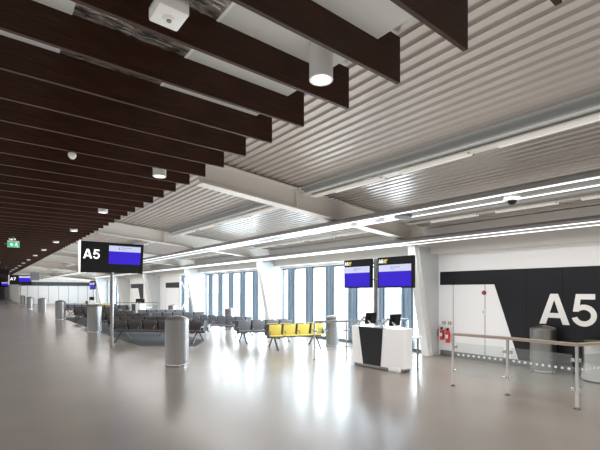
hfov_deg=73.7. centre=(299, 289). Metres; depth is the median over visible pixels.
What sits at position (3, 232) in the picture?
timber slat
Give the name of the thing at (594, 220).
tray
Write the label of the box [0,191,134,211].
timber slat
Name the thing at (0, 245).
timber slat
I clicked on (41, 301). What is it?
litter bin
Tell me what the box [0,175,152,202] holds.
timber slat
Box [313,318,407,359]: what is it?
glass railing
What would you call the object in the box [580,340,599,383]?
bin
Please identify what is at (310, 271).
window
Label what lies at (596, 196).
light
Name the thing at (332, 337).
litter bin
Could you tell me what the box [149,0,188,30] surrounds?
sensor box
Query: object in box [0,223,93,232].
timber slat
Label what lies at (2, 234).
timber slat
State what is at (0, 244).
timber slat
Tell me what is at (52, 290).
wall
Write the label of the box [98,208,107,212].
recessed light
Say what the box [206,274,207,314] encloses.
window
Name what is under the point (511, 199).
dome camera
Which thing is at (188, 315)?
seating
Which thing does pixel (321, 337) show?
baseboard
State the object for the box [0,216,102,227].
timber slat
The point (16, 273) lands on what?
roof beam
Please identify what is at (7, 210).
timber slat
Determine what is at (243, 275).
window
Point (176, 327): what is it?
litter bin
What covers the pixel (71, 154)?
sensor
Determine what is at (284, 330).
seating
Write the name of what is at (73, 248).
roof beam
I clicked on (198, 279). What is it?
trim
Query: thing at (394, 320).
monitor
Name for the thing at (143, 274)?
column
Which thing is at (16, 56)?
timber slat
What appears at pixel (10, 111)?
timber slat
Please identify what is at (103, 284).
trim
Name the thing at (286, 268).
window
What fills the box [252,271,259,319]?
window
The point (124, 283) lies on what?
trim
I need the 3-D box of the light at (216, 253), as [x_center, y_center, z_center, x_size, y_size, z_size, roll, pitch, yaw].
[-4.451,-1.604,18.808,0.170,0.080,6.820,0,0,-38]
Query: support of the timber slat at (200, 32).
attached to the ceiling panel
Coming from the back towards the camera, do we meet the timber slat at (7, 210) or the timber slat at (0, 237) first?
the timber slat at (0, 237)
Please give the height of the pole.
2.600 m
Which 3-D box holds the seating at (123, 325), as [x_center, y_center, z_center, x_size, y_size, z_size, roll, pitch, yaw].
[-4.873,1.431,13.949,3.332,0.762,1.070,0,0,7]
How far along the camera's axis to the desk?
8.95 m
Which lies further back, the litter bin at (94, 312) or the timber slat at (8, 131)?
the litter bin at (94, 312)
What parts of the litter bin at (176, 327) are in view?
domed lid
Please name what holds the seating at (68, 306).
on the floor at (63, 386)
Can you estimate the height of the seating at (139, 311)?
0.762 m
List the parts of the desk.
panel, desk leg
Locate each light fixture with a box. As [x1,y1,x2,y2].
[242,227,358,247]
[301,91,599,195]
[395,186,599,222]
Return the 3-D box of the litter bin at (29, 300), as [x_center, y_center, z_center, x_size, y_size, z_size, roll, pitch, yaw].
[-24.976,1.205,36.998,0.559,1.190,0.556,0,0,-38]
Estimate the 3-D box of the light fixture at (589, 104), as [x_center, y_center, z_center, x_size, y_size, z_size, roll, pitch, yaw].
[2.326,-1.973,5.236,0.220,0.150,7.140,0,0,-38]
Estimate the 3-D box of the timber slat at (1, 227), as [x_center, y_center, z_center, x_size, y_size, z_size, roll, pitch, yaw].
[-9.554,-2.000,11.056,6.750,0.400,0.040,0,0,-38]
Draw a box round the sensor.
[68,151,76,158]
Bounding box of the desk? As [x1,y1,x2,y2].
[352,325,422,372]
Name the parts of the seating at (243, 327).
backrest, backrest, backrest, backrest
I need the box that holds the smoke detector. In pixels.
[394,214,411,219]
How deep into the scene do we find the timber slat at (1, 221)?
11.35 m
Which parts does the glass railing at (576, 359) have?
post, post, handrail, post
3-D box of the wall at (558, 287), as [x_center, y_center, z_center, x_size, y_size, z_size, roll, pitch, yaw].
[-4.385,0.000,21.684,0.267,3.600,47.400,0,0,-38]
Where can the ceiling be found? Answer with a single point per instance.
(522, 57)
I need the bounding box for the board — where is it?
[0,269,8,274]
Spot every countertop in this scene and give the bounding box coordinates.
[85,301,100,303]
[131,303,151,312]
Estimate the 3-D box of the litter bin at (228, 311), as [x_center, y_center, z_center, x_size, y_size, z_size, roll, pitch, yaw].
[-3.216,1.300,18.197,0.419,1.000,0.419,0,0,-38]
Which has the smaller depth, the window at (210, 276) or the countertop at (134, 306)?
the window at (210, 276)
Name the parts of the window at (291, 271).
infill panel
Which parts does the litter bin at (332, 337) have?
domed lid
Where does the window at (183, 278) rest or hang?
in the wall at (558, 287)
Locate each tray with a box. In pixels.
[90,215,599,277]
[126,240,147,244]
[166,202,271,234]
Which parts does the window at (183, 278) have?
infill panel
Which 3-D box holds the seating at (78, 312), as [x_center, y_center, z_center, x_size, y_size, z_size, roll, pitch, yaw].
[-11.322,1.431,22.427,2.532,0.762,1.070,0,0,4]
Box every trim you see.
[98,278,107,303]
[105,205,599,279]
[118,276,129,310]
[146,274,159,309]
[189,269,205,311]
[263,262,281,319]
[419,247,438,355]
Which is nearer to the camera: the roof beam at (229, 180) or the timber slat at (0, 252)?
the roof beam at (229, 180)
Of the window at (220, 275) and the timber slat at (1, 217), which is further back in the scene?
the window at (220, 275)
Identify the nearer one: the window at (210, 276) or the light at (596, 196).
the light at (596, 196)
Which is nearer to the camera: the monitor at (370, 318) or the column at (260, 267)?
the monitor at (370, 318)
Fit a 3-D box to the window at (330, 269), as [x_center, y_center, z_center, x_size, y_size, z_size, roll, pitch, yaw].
[1.370,0.425,14.350,0.170,2.650,1.165,0,0,-38]
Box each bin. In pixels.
[19,295,24,305]
[26,297,33,309]
[38,298,45,313]
[55,300,65,319]
[87,304,101,332]
[165,315,188,366]
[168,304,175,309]
[225,308,233,329]
[326,315,338,346]
[530,325,556,373]
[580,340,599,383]
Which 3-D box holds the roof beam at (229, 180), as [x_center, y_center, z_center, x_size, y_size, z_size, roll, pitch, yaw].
[0.807,-1.717,8.768,6.420,0.985,0.240,0,0,-38]
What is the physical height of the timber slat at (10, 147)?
0.400 m
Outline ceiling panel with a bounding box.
[0,0,412,115]
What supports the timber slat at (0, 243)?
attached to the ceiling panel
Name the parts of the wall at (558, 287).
black panel, black panel, black panel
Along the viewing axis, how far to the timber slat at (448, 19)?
2.81 m
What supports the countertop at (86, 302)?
on the floor at (63, 386)
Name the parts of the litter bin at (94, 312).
domed lid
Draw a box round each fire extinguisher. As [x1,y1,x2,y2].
[437,327,443,339]
[443,328,449,342]
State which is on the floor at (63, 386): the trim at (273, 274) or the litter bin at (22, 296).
the litter bin at (22, 296)
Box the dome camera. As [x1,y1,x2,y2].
[504,194,520,204]
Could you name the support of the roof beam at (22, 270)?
attached to the ceiling
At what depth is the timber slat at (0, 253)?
20.66 m
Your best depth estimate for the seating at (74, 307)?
24.68 m
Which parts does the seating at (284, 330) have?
panel, backrest, backrest, backrest, backrest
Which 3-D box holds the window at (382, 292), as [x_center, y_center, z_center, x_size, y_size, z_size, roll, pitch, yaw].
[2.820,0.425,12.526,0.170,2.650,1.165,0,0,-38]
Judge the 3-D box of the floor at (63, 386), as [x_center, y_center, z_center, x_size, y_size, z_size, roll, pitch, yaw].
[-29.311,1.860,45.685,19.400,0.120,116.400,0,0,-38]
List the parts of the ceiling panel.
edge trim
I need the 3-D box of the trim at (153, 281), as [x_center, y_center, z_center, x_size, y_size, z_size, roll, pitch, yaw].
[-10.423,0.325,28.292,1.010,2.950,0.120,0,0,-38]
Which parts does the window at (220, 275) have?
infill panel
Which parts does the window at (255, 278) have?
infill panel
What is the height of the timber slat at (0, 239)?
0.400 m
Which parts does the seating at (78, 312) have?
backrest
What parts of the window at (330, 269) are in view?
infill panel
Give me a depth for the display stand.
9.92 m
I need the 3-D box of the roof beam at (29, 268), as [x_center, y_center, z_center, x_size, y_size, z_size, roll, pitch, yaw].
[-20.214,-1.484,39.453,11.720,1.451,0.240,0,0,-38]
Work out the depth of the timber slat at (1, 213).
10.36 m
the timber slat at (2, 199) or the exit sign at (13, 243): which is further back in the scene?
the exit sign at (13, 243)
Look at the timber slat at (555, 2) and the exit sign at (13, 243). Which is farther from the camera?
the exit sign at (13, 243)
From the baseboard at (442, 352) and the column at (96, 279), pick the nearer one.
the baseboard at (442, 352)
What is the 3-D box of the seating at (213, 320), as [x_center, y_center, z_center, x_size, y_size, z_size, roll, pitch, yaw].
[-3.200,1.431,16.200,3.032,0.762,1.070,0,0,34]
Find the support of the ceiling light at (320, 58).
hanging from the ceiling panel
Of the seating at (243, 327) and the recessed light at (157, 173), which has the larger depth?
the seating at (243, 327)
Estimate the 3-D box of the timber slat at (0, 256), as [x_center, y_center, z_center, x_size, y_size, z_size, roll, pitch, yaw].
[-17.273,-2.000,20.760,6.750,0.400,0.040,0,0,-38]
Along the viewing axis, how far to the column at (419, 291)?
10.64 m
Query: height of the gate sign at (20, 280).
3.290 m
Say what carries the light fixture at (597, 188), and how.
attached to the ceiling
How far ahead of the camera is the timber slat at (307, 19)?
2.99 m
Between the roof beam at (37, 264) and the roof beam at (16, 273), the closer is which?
the roof beam at (37, 264)
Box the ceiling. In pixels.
[2,0,599,279]
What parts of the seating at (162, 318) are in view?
backrest, backrest, backrest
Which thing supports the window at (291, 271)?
in the wall at (558, 287)
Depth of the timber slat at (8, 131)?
5.36 m
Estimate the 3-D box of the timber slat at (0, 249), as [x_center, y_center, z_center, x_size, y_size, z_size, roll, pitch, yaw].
[-14.572,-2.000,17.364,6.750,0.400,0.040,0,0,-38]
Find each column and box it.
[95,278,102,302]
[114,276,123,304]
[142,273,153,309]
[184,268,197,311]
[256,261,272,318]
[407,244,432,356]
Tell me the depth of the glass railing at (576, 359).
6.58 m
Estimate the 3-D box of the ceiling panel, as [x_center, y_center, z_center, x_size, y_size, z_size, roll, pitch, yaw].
[-34.164,-2.096,41.786,6.550,0.068,114.657,0,0,-38]
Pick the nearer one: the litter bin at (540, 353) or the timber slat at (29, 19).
the timber slat at (29, 19)
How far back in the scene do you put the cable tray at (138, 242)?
16.48 m
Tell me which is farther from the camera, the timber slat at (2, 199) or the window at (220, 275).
the window at (220, 275)
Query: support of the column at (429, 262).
attached to the wall at (558, 287)
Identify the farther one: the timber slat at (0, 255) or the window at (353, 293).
the timber slat at (0, 255)
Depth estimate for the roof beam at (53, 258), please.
24.86 m
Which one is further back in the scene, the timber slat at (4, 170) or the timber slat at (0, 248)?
the timber slat at (0, 248)
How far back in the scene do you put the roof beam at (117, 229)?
13.92 m
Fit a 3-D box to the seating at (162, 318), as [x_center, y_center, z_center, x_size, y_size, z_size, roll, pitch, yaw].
[-6.421,1.431,16.104,2.532,0.762,1.070,0,0,4]
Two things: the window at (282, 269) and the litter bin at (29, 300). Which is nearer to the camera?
the window at (282, 269)
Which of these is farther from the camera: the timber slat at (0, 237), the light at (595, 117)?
the timber slat at (0, 237)
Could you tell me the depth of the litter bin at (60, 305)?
23.78 m
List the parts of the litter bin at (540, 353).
domed lid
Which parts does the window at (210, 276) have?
infill panel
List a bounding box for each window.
[115,281,117,304]
[181,276,185,309]
[188,291,192,311]
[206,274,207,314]
[208,273,217,314]
[218,273,227,315]
[228,272,239,315]
[240,271,251,316]
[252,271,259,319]
[265,269,282,319]
[283,268,287,318]
[288,267,305,323]
[306,266,325,335]
[326,264,347,338]
[348,262,373,338]
[378,288,403,326]
[401,288,420,348]
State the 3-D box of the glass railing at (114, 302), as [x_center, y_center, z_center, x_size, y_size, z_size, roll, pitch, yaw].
[-10.844,1.298,26.326,2.923,1.003,0.107,0,0,-16]
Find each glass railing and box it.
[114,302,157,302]
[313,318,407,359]
[450,333,599,409]
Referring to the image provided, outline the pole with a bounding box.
[90,280,95,300]
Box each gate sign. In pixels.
[0,282,7,299]
[9,275,31,307]
[78,240,143,346]
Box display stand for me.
[344,255,414,324]
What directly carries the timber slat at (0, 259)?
attached to the ceiling panel
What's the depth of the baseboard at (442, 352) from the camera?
9.83 m
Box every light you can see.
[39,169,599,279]
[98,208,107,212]
[153,167,165,177]
[171,206,278,236]
[178,253,222,259]
[248,230,368,248]
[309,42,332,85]
[310,112,599,197]
[406,194,599,224]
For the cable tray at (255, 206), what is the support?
attached to the ceiling
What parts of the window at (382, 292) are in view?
infill panel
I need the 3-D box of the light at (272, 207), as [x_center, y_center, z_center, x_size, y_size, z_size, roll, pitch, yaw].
[-2.234,-1.850,11.090,0.170,0.080,6.820,0,0,-38]
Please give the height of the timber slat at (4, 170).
0.400 m
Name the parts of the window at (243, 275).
infill panel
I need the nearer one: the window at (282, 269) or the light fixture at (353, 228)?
the light fixture at (353, 228)
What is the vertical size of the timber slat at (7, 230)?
0.400 m
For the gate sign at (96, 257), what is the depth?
12.60 m
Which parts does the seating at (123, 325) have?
backrest, backrest, backrest, backrest, backrest, panel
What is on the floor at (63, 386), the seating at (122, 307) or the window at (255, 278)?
the seating at (122, 307)
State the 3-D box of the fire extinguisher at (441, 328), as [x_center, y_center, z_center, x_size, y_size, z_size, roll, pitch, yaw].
[3.878,1.186,10.984,0.153,0.348,0.168,0,0,-38]
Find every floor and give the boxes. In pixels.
[0,298,599,449]
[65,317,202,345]
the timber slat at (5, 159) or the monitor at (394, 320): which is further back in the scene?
the monitor at (394, 320)
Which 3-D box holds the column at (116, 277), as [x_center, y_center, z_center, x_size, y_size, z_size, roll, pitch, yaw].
[-15.270,0.257,33.904,0.870,3.087,0.220,0,0,-38]
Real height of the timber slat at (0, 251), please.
0.400 m
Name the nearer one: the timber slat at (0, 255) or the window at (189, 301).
the timber slat at (0, 255)
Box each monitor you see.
[30,273,38,279]
[357,312,376,324]
[380,314,400,326]
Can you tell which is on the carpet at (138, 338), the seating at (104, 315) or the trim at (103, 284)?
the seating at (104, 315)
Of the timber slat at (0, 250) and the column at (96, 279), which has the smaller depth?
the timber slat at (0, 250)
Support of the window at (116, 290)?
in the wall at (558, 287)
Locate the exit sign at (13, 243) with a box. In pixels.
[4,237,19,247]
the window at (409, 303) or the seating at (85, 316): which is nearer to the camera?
the window at (409, 303)
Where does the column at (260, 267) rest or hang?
on the floor at (63, 386)
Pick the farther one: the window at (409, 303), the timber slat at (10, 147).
the window at (409, 303)
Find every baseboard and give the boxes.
[310,335,420,352]
[440,350,580,374]
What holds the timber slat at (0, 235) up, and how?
attached to the ceiling panel
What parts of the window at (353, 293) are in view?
infill panel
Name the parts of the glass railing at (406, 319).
post, post, handrail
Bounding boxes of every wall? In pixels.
[3,278,18,303]
[19,277,100,303]
[108,242,599,367]
[108,281,118,304]
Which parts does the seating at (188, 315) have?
backrest, backrest, backrest, backrest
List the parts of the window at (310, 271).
infill panel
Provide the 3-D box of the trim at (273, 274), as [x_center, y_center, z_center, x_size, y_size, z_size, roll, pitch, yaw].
[-1.185,0.325,16.678,1.010,2.950,0.120,0,0,-38]
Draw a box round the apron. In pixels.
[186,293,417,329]
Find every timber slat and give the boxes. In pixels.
[0,0,303,126]
[0,35,271,143]
[0,69,245,156]
[0,99,223,167]
[0,121,205,176]
[0,139,189,184]
[0,153,175,191]
[0,165,163,197]
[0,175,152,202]
[0,183,143,207]
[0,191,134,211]
[0,197,127,215]
[0,203,120,219]
[0,207,113,222]
[0,212,108,225]
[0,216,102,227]
[0,220,98,230]
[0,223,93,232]
[0,226,89,234]
[0,228,85,236]
[0,231,81,238]
[0,233,78,240]
[0,235,75,241]
[0,237,72,243]
[0,239,69,244]
[0,241,67,246]
[0,243,64,247]
[0,244,62,248]
[0,245,60,249]
[0,247,58,250]
[0,248,56,251]
[0,249,54,252]
[0,250,52,253]
[0,251,50,254]
[0,252,49,255]
[0,253,46,255]
[0,254,46,256]
[0,255,44,257]
[0,256,43,258]
[0,259,38,260]
[70,0,348,109]
[230,0,399,84]
[390,0,467,51]
[550,0,561,5]
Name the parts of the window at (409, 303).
infill panel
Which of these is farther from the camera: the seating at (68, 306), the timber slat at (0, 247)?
the seating at (68, 306)
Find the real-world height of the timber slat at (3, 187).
0.400 m
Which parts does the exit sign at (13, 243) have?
green panel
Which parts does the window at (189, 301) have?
infill panel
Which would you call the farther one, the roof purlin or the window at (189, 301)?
the window at (189, 301)
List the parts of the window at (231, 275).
infill panel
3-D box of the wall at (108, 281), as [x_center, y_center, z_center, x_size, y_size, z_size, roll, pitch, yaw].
[-22.971,-0.250,49.080,5.250,4.100,18.980,0,0,-38]
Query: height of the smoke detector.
0.060 m
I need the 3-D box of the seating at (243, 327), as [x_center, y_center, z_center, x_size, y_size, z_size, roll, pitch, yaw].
[-1.260,1.431,14.000,2.032,0.762,1.070,0,0,-23]
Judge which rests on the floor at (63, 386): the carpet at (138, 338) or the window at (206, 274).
the carpet at (138, 338)
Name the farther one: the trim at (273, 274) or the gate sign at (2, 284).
the gate sign at (2, 284)
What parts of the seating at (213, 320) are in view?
backrest, backrest, backrest, backrest, backrest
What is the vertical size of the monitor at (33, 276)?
1.240 m
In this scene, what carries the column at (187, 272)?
on the floor at (63, 386)
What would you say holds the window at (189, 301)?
in the wall at (558, 287)
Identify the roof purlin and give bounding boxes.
[171,252,215,258]
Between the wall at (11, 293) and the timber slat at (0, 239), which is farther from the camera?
the wall at (11, 293)
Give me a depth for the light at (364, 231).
12.54 m
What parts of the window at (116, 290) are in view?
infill panel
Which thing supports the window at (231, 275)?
in the wall at (558, 287)
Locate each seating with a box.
[66,304,97,313]
[70,307,115,318]
[71,309,120,322]
[82,311,135,325]
[101,305,130,310]
[102,313,151,327]
[103,316,169,335]
[107,319,210,343]
[138,310,185,313]
[152,312,205,319]
[189,314,252,337]
[232,319,291,343]
[262,322,327,350]
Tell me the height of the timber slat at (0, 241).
0.400 m
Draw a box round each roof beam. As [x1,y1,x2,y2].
[13,272,92,281]
[17,269,94,279]
[23,266,104,277]
[31,261,121,275]
[42,254,150,272]
[62,243,194,265]
[98,222,269,260]
[196,164,426,244]
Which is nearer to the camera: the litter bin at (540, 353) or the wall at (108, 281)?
the litter bin at (540, 353)
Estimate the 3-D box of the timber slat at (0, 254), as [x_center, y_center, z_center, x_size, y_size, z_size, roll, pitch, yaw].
[-16.502,-2.000,19.790,6.750,0.400,0.040,0,0,-38]
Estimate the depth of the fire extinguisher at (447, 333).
10.77 m
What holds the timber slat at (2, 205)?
attached to the ceiling panel

